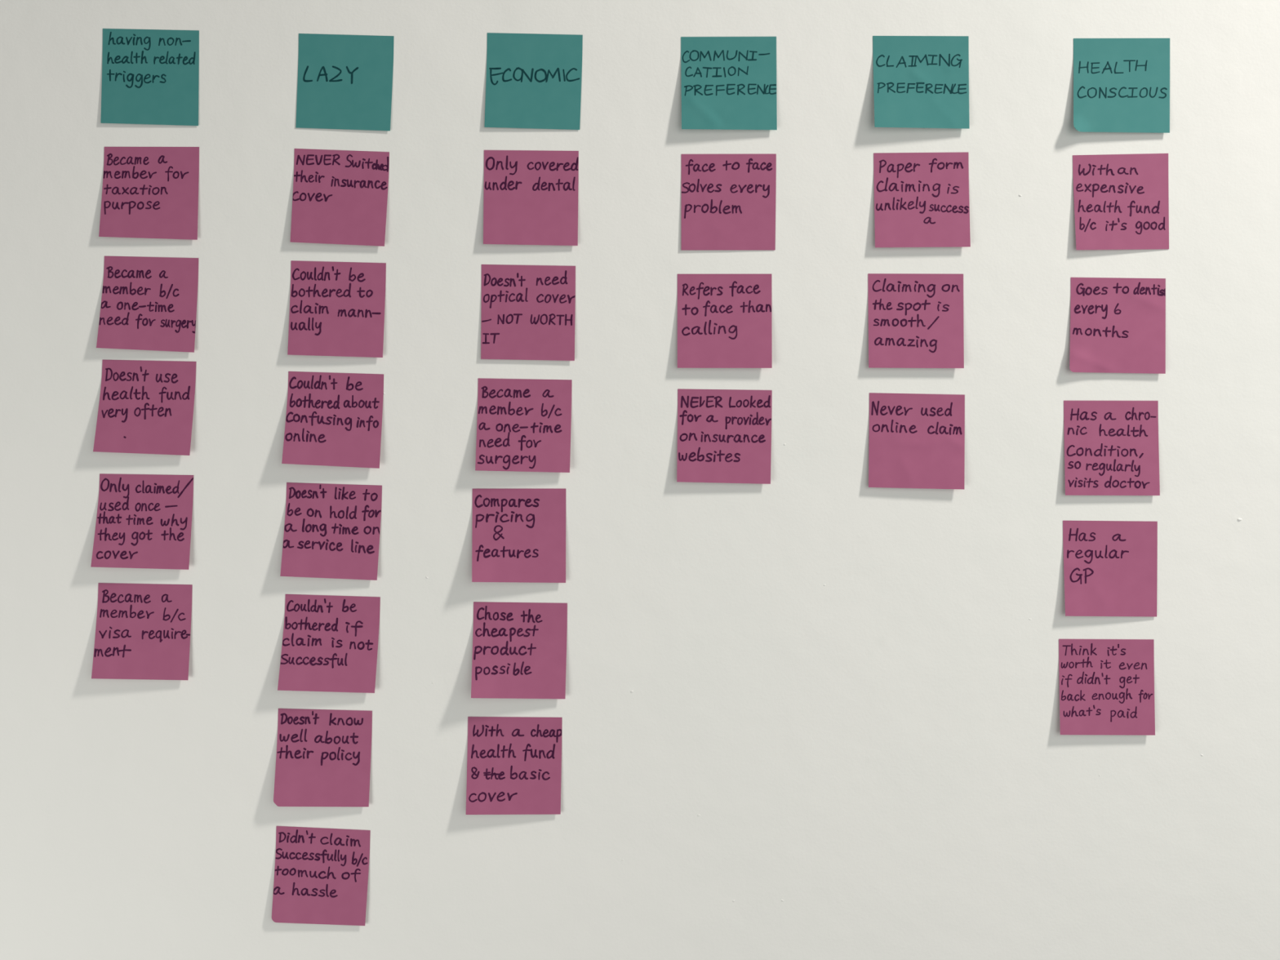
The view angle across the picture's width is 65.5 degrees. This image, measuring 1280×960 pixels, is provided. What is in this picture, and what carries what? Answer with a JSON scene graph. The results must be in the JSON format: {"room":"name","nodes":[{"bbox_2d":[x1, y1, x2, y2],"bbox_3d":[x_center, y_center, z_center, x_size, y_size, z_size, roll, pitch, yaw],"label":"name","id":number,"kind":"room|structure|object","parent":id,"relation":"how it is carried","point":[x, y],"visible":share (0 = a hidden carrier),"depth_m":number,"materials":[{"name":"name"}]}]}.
{"room":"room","nodes":[
{"label":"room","id":0,"kind":"room"},
{"bbox_2d":[0,0,1279,959],"bbox_3d":[0.000,0.100,0.852,3.800,2.700,0.121,0,0,0],"label":"wall","id":1,"kind":"structure","parent":0,"point":[811,713],"depth_m":0.79,"materials":[{"name":"paint"}]},
{"bbox_2d":[91,582,192,679],"bbox_3d":[-0.394,0.120,0.788,0.076,0.077,0.008,0,0,0],"label":"sticky note","id":2,"kind":"object","parent":1,"relation":"attached to","point":[143,631],"visible":1,"depth_m":0.79,"materials":[{"name":"pink paper"}]},
{"bbox_2d":[90,473,193,569],"bbox_3d":[-0.394,0.033,0.788,0.078,0.076,0.008,0,0,0],"label":"sticky note","id":3,"kind":"object","parent":1,"relation":"attached to","point":[144,521],"visible":1,"depth_m":0.79,"materials":[{"name":"pink paper"}]},
{"bbox_2d":[93,360,195,455],"bbox_3d":[-0.392,-0.058,0.789,0.078,0.076,0.007,0,0,0],"label":"sticky note","id":4,"kind":"object","parent":1,"relation":"attached to","point":[145,406],"visible":1,"depth_m":0.79,"materials":[{"name":"pink paper"}]},
{"bbox_2d":[96,256,198,352],"bbox_3d":[-0.391,-0.140,0.790,0.079,0.077,0.005,0,0,0],"label":"sticky note","id":5,"kind":"object","parent":1,"relation":"attached to","point":[148,303],"visible":1,"depth_m":0.79,"materials":[{"name":"pink paper"}]},
{"bbox_2d":[98,146,199,239],"bbox_3d":[-0.390,-0.228,0.790,0.078,0.075,0.004,0,0,0],"label":"sticky note","id":6,"kind":"object","parent":1,"relation":"attached to","point":[148,192],"visible":1,"depth_m":0.79,"materials":[{"name":"pink paper"}]},
{"bbox_2d":[100,28,199,125],"bbox_3d":[-0.390,-0.321,0.791,0.078,0.078,0.002,0,0,0],"label":"sticky note","id":7,"kind":"object","parent":1,"relation":"attached to","point":[149,76],"visible":1,"depth_m":0.79,"materials":[{"name":"teal paper"}]},
{"bbox_2d":[271,826,370,925],"bbox_3d":[-0.253,0.315,0.790,0.077,0.079,0.004,0,0,0],"label":"sticky note","id":8,"kind":"object","parent":1,"relation":"attached to","point":[321,874],"visible":1,"depth_m":0.79,"materials":[{"name":"pink paper"}]},
{"bbox_2d":[273,708,372,806],"bbox_3d":[-0.251,0.221,0.788,0.076,0.078,0.008,0,0,0],"label":"sticky note","id":9,"kind":"object","parent":1,"relation":"attached to","point":[323,756],"visible":1,"depth_m":0.79,"materials":[{"name":"pink paper"}]},
{"bbox_2d":[277,594,380,693],"bbox_3d":[-0.246,0.130,0.788,0.078,0.078,0.009,0,0,0],"label":"sticky note","id":10,"kind":"object","parent":1,"relation":"attached to","point":[330,643],"visible":1,"depth_m":0.79,"materials":[{"name":"pink paper"}]},
{"bbox_2d":[280,482,382,580],"bbox_3d":[-0.244,0.041,0.788,0.078,0.078,0.008,0,0,0],"label":"sticky note","id":11,"kind":"object","parent":1,"relation":"attached to","point":[331,531],"visible":1,"depth_m":0.79,"materials":[{"name":"pink paper"}]},
{"bbox_2d":[281,371,383,468],"bbox_3d":[-0.243,-0.048,0.788,0.078,0.077,0.009,0,0,0],"label":"sticky note","id":12,"kind":"object","parent":1,"relation":"attached to","point":[332,419],"visible":1,"depth_m":0.79,"materials":[{"name":"pink paper"}]},
{"bbox_2d":[287,260,386,357],"bbox_3d":[-0.241,-0.136,0.790,0.077,0.078,0.004,0,0,0],"label":"sticky note","id":13,"kind":"object","parent":1,"relation":"attached to","point":[337,308],"visible":1,"depth_m":0.79,"materials":[{"name":"pink paper"}]},
{"bbox_2d":[289,148,389,246],"bbox_3d":[-0.238,-0.225,0.790,0.078,0.078,0.004,0,0,0],"label":"sticky note","id":14,"kind":"object","parent":1,"relation":"attached to","point":[340,197],"visible":1,"depth_m":0.79,"materials":[{"name":"pink paper"}]},
{"bbox_2d":[295,33,394,130],"bbox_3d":[-0.235,-0.316,0.792,0.078,0.078,0.001,0,0,0],"label":"sticky note","id":15,"kind":"object","parent":1,"relation":"attached to","point":[344,82],"visible":1,"depth_m":0.79,"materials":[{"name":"teal paper"}]},
{"bbox_2d":[466,716,562,814],"bbox_3d":[-0.100,0.227,0.789,0.075,0.077,0.008,0,0,0],"label":"sticky note","id":16,"kind":"object","parent":1,"relation":"attached to","point":[514,763],"visible":1,"depth_m":0.79,"materials":[{"name":"pink paper"}]},
{"bbox_2d":[471,488,565,582],"bbox_3d":[-0.096,0.044,0.787,0.075,0.075,0.011,0,0,0],"label":"sticky note","id":17,"kind":"object","parent":1,"relation":"attached to","point":[518,535],"visible":1,"depth_m":0.79,"materials":[{"name":"pink paper"}]},
{"bbox_2d":[471,601,567,698],"bbox_3d":[-0.095,0.135,0.786,0.075,0.077,0.013,0,0,0],"label":"sticky note","id":18,"kind":"object","parent":1,"relation":"attached to","point":[519,649],"visible":1,"depth_m":0.79,"materials":[{"name":"pink paper"}]},
{"bbox_2d":[475,377,572,472],"bbox_3d":[-0.092,-0.043,0.788,0.076,0.075,0.008,0,0,0],"label":"sticky note","id":19,"kind":"object","parent":1,"relation":"attached to","point":[523,424],"visible":1,"depth_m":0.79,"materials":[{"name":"pink paper"}]},
{"bbox_2d":[480,264,575,360],"bbox_3d":[-0.089,-0.133,0.791,0.075,0.077,0.002,0,0,0],"label":"sticky note","id":20,"kind":"object","parent":1,"relation":"attached to","point":[528,312],"visible":1,"depth_m":0.79,"materials":[{"name":"pink paper"}]},
{"bbox_2d":[483,150,578,245],"bbox_3d":[-0.087,-0.224,0.790,0.075,0.077,0.004,0,0,0],"label":"sticky note","id":21,"kind":"object","parent":1,"relation":"attached to","point":[531,197],"visible":1,"depth_m":0.79,"materials":[{"name":"pink paper"}]},
{"bbox_2d":[484,32,582,129],"bbox_3d":[-0.085,-0.317,0.791,0.078,0.078,0.002,0,0,0],"label":"sticky note","id":22,"kind":"object","parent":1,"relation":"attached to","point":[533,81],"visible":1,"depth_m":0.79,"materials":[{"name":"teal paper"}]},
{"bbox_2d":[676,388,772,484],"bbox_3d":[0.067,-0.035,0.790,0.076,0.076,0.005,0,0,0],"label":"sticky note","id":23,"kind":"object","parent":1,"relation":"attached to","point":[724,436],"visible":1,"depth_m":0.79,"materials":[{"name":"pink paper"}]},
{"bbox_2d":[677,274,772,368],"bbox_3d":[0.067,-0.126,0.790,0.075,0.076,0.005,0,0,0],"label":"sticky note","id":24,"kind":"object","parent":1,"relation":"attached to","point":[724,321],"visible":1,"depth_m":0.79,"materials":[{"name":"pink paper"}]},
{"bbox_2d":[681,153,776,249],"bbox_3d":[0.071,-0.221,0.792,0.076,0.077,0.001,0,0,0],"label":"sticky note","id":25,"kind":"object","parent":1,"relation":"attached to","point":[728,201],"visible":1,"depth_m":0.79,"materials":[{"name":"pink paper"}]},
{"bbox_2d":[680,36,777,129],"bbox_3d":[0.071,-0.315,0.789,0.076,0.076,0.006,0,0,0],"label":"sticky note","id":26,"kind":"object","parent":1,"relation":"attached to","point":[727,82],"visible":1,"depth_m":0.79,"materials":[{"name":"teal paper"}]},
{"bbox_2d":[867,273,964,368],"bbox_3d":[0.219,-0.126,0.790,0.076,0.076,0.004,0,0,0],"label":"sticky note","id":27,"kind":"object","parent":1,"relation":"attached to","point":[916,320],"visible":1,"depth_m":0.79,"materials":[{"name":"pink paper"}]},
{"bbox_2d":[868,392,964,489],"bbox_3d":[0.220,-0.031,0.790,0.078,0.077,0.005,0,0,0],"label":"sticky note","id":28,"kind":"object","parent":1,"relation":"attached to","point":[917,440],"visible":1,"depth_m":0.79,"materials":[{"name":"pink paper"}]},
{"bbox_2d":[872,35,969,128],"bbox_3d":[0.223,-0.316,0.788,0.077,0.076,0.008,0,0,0],"label":"sticky note","id":29,"kind":"object","parent":1,"relation":"attached to","point":[920,82],"visible":1,"depth_m":0.79,"materials":[{"name":"teal paper"}]},
{"bbox_2d":[873,151,970,247],"bbox_3d":[0.224,-0.223,0.790,0.076,0.077,0.004,0,0,0],"label":"sticky note","id":30,"kind":"object","parent":1,"relation":"attached to","point":[922,199],"visible":1,"depth_m":0.79,"materials":[{"name":"pink paper"}]},
{"bbox_2d":[1058,639,1155,735],"bbox_3d":[0.371,0.164,0.790,0.077,0.076,0.005,0,0,0],"label":"sticky note","id":31,"kind":"object","parent":1,"relation":"attached to","point":[1107,686],"visible":1,"depth_m":0.79,"materials":[{"name":"pink paper"}]},
{"bbox_2d":[1062,520,1157,617],"bbox_3d":[0.374,0.070,0.790,0.075,0.076,0.005,0,0,0],"label":"sticky note","id":32,"kind":"object","parent":1,"relation":"attached to","point":[1110,567],"visible":1,"depth_m":0.79,"materials":[{"name":"pink paper"}]},
{"bbox_2d":[1063,400,1159,495],"bbox_3d":[0.375,-0.025,0.790,0.076,0.076,0.004,0,0,0],"label":"sticky note","id":33,"kind":"object","parent":1,"relation":"attached to","point":[1111,447],"visible":1,"depth_m":0.79,"materials":[{"name":"pink paper"}]},
{"bbox_2d":[1069,277,1165,373],"bbox_3d":[0.379,-0.123,0.790,0.078,0.077,0.005,0,0,0],"label":"sticky note","id":34,"kind":"object","parent":1,"relation":"attached to","point":[1117,325],"visible":1,"depth_m":0.79,"materials":[{"name":"pink paper"}]},
{"bbox_2d":[1072,153,1168,249],"bbox_3d":[0.383,-0.221,0.790,0.077,0.078,0.004,0,0,0],"label":"sticky note","id":35,"kind":"object","parent":1,"relation":"attached to","point":[1122,201],"visible":1,"depth_m":0.79,"materials":[{"name":"pink paper"}]},
{"bbox_2d":[1073,38,1169,133],"bbox_3d":[0.382,-0.313,0.788,0.080,0.077,0.008,0,0,0],"label":"sticky note","id":36,"kind":"object","parent":1,"relation":"attached to","point":[1121,85],"visible":1,"depth_m":0.79,"materials":[{"name":"teal paper"}]}
]}

